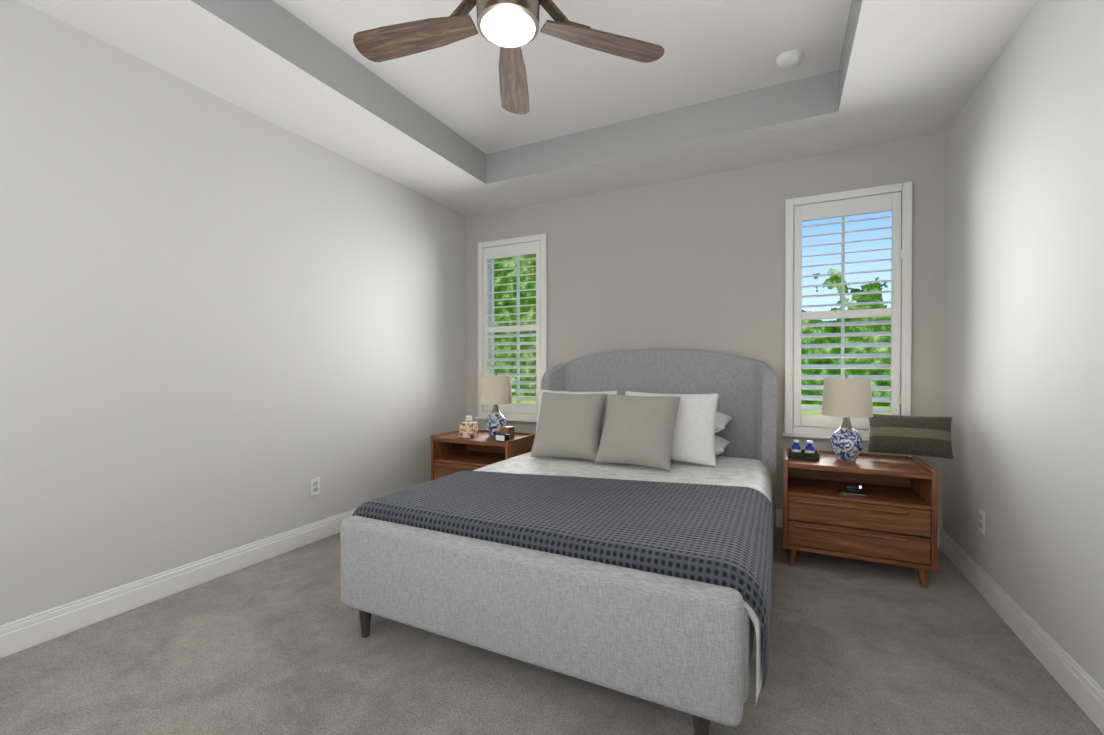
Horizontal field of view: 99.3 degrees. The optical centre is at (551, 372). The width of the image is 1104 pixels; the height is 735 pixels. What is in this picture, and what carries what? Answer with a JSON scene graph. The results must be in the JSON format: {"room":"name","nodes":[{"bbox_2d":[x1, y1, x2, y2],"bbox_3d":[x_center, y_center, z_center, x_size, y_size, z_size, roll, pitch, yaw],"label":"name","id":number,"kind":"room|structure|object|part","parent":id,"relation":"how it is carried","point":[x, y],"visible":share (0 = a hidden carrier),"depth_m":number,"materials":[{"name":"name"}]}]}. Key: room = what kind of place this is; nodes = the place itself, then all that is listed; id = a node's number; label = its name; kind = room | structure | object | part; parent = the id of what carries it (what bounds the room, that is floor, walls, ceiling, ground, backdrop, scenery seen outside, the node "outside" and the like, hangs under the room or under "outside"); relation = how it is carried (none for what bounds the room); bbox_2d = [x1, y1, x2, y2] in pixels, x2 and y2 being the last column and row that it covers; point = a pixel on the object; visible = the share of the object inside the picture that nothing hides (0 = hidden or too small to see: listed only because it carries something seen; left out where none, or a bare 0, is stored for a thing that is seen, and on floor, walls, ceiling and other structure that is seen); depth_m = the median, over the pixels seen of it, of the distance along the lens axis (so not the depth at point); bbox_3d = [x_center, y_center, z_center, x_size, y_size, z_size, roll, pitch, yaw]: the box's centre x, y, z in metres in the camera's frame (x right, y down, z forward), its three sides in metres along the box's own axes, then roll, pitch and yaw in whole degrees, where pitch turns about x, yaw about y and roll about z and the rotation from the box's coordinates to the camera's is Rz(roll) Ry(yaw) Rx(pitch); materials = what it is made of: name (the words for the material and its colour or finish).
{"room":"bedroom","nodes":[
{"label":"bedroom","id":0,"kind":"room"},
{"bbox_2d":[0,0,465,625],"bbox_3d":[-1.919,-0.388,2.831,0.160,3.110,4.740,0,1,26],"label":"wall","id":1,"kind":"structure","parent":0,"point":[224,326],"depth_m":2.52,"materials":[{"name":"white paint"}]},
{"bbox_2d":[0,508,356,658],"bbox_3d":[-1.839,1.101,2.805,0.017,0.132,4.420,0,1,26],"label":"baseboard","id":2,"kind":"structure","parent":1,"relation":"attached to","point":[19,635],"depth_m":2.38,"materials":[{"name":"white wood"}]},
{"bbox_2d":[310,477,319,495],"bbox_3d":[-1.632,0.789,3.235,0.008,0.116,0.072,0,1,26],"label":"electrical outlet","id":3,"kind":"object","parent":1,"relation":"attached to","point":[314,486],"visible":1,"depth_m":3.23,"materials":[{"name":"white plastic"}]},
{"bbox_2d":[19,0,1036,215],"bbox_3d":[-0.118,-1.690,1.939,3.850,0.250,4.420,0,1,26],"label":"ceiling","id":4,"kind":"structure","parent":0,"point":[908,69],"depth_m":2.84,"materials":[{"name":"white paint"}]},
{"bbox_2d":[0,527,1103,734],"bbox_3d":[-0.118,1.235,1.964,4.170,0.120,4.740,0,1,26],"label":"floor","id":5,"kind":"structure","parent":0,"point":[278,645],"depth_m":1.83,"materials":[{"name":"carpet"}]},
{"bbox_2d":[431,430,534,480],"bbox_3d":[-0.565,0.837,3.891,0.740,0.644,0.485,0,1,26],"label":"nightstand","id":6,"kind":"object","parent":5,"relation":"on","point":[452,452],"visible":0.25,"depth_m":3.83,"materials":[{"name":"brown wood"}]},
{"bbox_2d":[460,416,477,437],"bbox_3d":[-0.684,0.445,3.860,0.115,0.176,0.115,0,1,14],"label":"perfume bottle","id":7,"kind":"object","parent":6,"relation":"on","point":[468,428],"visible":1,"depth_m":3.81,"materials":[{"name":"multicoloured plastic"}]},
{"bbox_2d":[479,372,511,436],"bbox_3d":[-0.466,0.263,3.896,0.272,0.539,0.272,0,1,26],"label":"lamp","id":8,"kind":"object","parent":6,"relation":"on","point":[495,390],"visible":0.85,"depth_m":3.81,"materials":[{"name":"beige fabric"}]},
{"bbox_2d":[496,433,508,441],"bbox_3d":[-0.383,0.504,3.623,0.110,0.060,0.052,0,1,38],"label":"alarm clock","id":9,"kind":"object","parent":6,"relation":"on","point":[502,437],"visible":0.88,"depth_m":3.60,"materials":[{"name":"black plastic"}]},
{"bbox_2d":[500,426,513,439],"bbox_3d":[-0.357,0.483,3.744,0.085,0.100,0.085,0,1,34],"label":"wood block","id":10,"kind":"object","parent":6,"relation":"on","point":[509,430],"visible":0.6,"depth_m":3.71,"materials":[{"name":"brown wood"}]},
{"bbox_2d":[340,349,776,734],"bbox_3d":[0.324,0.492,2.803,1.818,1.350,2.408,0,1,26],"label":"bed","id":11,"kind":"object","parent":5,"relation":"on","point":[613,529],"visible":1,"depth_m":1.90,"materials":[{"name":"grey fabric"}]},
{"bbox_2d":[352,471,772,694],"bbox_3d":[0.099,0.793,2.344,1.815,0.394,1.184,0,1,26],"label":"blanket","id":12,"kind":"object","parent":11,"relation":"on","point":[716,533],"depth_m":1.94,"materials":[{"name":"fabric"}]},
{"bbox_2d":[531,392,607,460],"bbox_3d":[0.121,0.370,3.298,0.530,0.530,0.230,0,-26,21],"label":"cushion","id":13,"kind":"object","parent":11,"relation":"on","point":[570,427],"depth_m":3.20,"materials":[{"name":"beige fabric"}]},
{"bbox_2d":[595,394,680,469],"bbox_3d":[0.557,0.372,3.051,0.530,0.530,0.230,0,-28,30],"label":"cushion","id":14,"kind":"object","parent":11,"relation":"on","point":[638,432],"depth_m":2.96,"materials":[{"name":"beige fabric"}]},
{"bbox_2d":[783,448,937,587],"bbox_3d":[1.823,0.846,2.867,0.740,0.644,0.485,0,1,26],"label":"nightstand","id":15,"kind":"object","parent":5,"relation":"on","point":[880,508],"visible":1,"depth_m":2.71,"materials":[{"name":"brown wood"}]},
{"bbox_2d":[788,440,819,460],"bbox_3d":[1.582,0.484,2.951,0.170,0.112,0.120,0,1,26],"label":"tray","id":16,"kind":"object","parent":15,"relation":"on","point":[809,452],"visible":1,"depth_m":2.92,"materials":[{"name":"black plastic"}]},
{"bbox_2d":[821,373,872,460],"bbox_3d":[1.815,0.271,2.891,0.272,0.539,0.272,0,1,26],"label":"lamp","id":17,"kind":"object","parent":15,"relation":"on","point":[847,398],"visible":1,"depth_m":2.81,"materials":[{"name":"blue ceramic"}]},
{"bbox_2d":[868,414,953,458],"bbox_3d":[2.169,0.381,2.853,0.410,0.252,0.120,0,-21,34],"label":"cushion","id":18,"kind":"object","parent":15,"relation":"on","point":[915,435],"visible":0.98,"depth_m":2.81,"materials":[{"name":"fabric"}]},
{"bbox_2d":[273,0,851,153],"bbox_3d":[-0.118,-1.875,1.937,4.170,0.120,4.740,0,1,26],"label":"ceiling","id":19,"kind":"structure","parent":0,"point":[715,49],"depth_m":2.74,"materials":[{"name":"white paint"}]},
{"bbox_2d":[353,0,663,113],"bbox_3d":[-0.214,-1.587,1.861,1.347,0.454,1.341,0,1,26],"label":"fan","id":20,"kind":"object","parent":19,"relation":"hanging from","point":[510,28],"visible":1,"depth_m":1.98,"materials":[{"name":"brown wood"}]},
{"bbox_3d":[-0.544,-1.512,1.986,0.653,0.206,0.151,0,1,16],"label":"blade","id":21,"kind":"part","parent":20,"relation":"part of","materials":[{"name":"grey wood"}]},
{"bbox_3d":[-0.188,-1.514,2.263,0.151,0.206,0.653,0,0,-2],"label":"blade","id":22,"kind":"part","parent":20,"relation":"part of","materials":[{"name":"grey wood"}]},
{"bbox_3d":[0.185,-1.512,2.010,0.653,0.206,0.151,0,1,-20],"label":"blade","id":23,"kind":"part","parent":20,"relation":"part of","materials":[{"name":"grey wood"}]},
{"bbox_2d":[776,50,801,68],"bbox_3d":[1.369,-1.803,2.713,0.132,0.038,0.132,0,1,26],"label":"smoke detector","id":24,"kind":"object","parent":19,"relation":"attached to","point":[788,59],"visible":0.98,"depth_m":2.68,"materials":[{"name":"white plastic"}]},
{"bbox_2d":[466,132,945,533],"bbox_3d":[0.889,-0.398,4.007,3.850,3.110,0.160,0,1,26],"label":"wall","id":25,"kind":"structure","parent":0,"point":[695,262],"depth_m":3.74,"materials":[{"name":"grey paint"}]},
{"bbox_2d":[476,233,546,421],"bbox_3d":[-0.358,-0.412,4.586,0.790,1.752,0.215,0,1,26],"label":"window shutter","id":26,"kind":"object","parent":25,"relation":"attached to","point":[489,252],"visible":0.92,"depth_m":4.51,"materials":[{"name":"white wood"}]},
{"bbox_2d":[782,181,912,440],"bbox_3d":[2.103,-0.402,3.382,0.790,1.752,0.215,0,1,26],"label":"window shutter","id":27,"kind":"object","parent":25,"relation":"attached to","point":[896,199],"visible":0.94,"depth_m":3.30,"materials":[{"name":"white wood"}]},
{"bbox_2d":[776,509,939,548],"bbox_3d":[0.850,1.092,3.940,3.814,0.132,0.017,0,1,26],"label":"baseboard","id":28,"kind":"structure","parent":25,"relation":"attached to","point":[779,517],"depth_m":3.51,"materials":[{"name":"white"}]},
{"bbox_2d":[943,0,1103,688],"bbox_3d":[1.683,-0.373,1.069,0.160,3.110,4.740,0,1,26],"label":"wall","id":29,"kind":"structure","parent":0,"point":[1023,469],"depth_m":1.99,"materials":[{"name":"white paint"}]},
{"bbox_2d":[979,509,984,534],"bbox_3d":[2.280,0.792,2.490,0.008,0.116,0.072,0,1,26],"label":"electrical outlet","id":30,"kind":"object","parent":29,"relation":"attached to","point":[981,521],"visible":1,"depth_m":2.48,"materials":[{"name":"white plastic"}]},
{"bbox_2d":[940,529,1103,733],"bbox_3d":[1.604,1.116,1.120,0.017,0.132,4.420,0,1,26],"label":"baseboard","id":31,"kind":"structure","parent":29,"relation":"attached to","point":[1081,686],"depth_m":1.93,"materials":[{"name":"white"}]},
{"label":"outside","id":32,"kind":"structure","parent":0,"visible":0},
{"bbox_2d":[494,211,891,414],"bbox_3d":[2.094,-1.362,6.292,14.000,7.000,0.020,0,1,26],"label":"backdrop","id":33,"kind":"structure","parent":32,"point":[859,256],"depth_m":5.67,"materials":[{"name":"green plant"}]}
]}

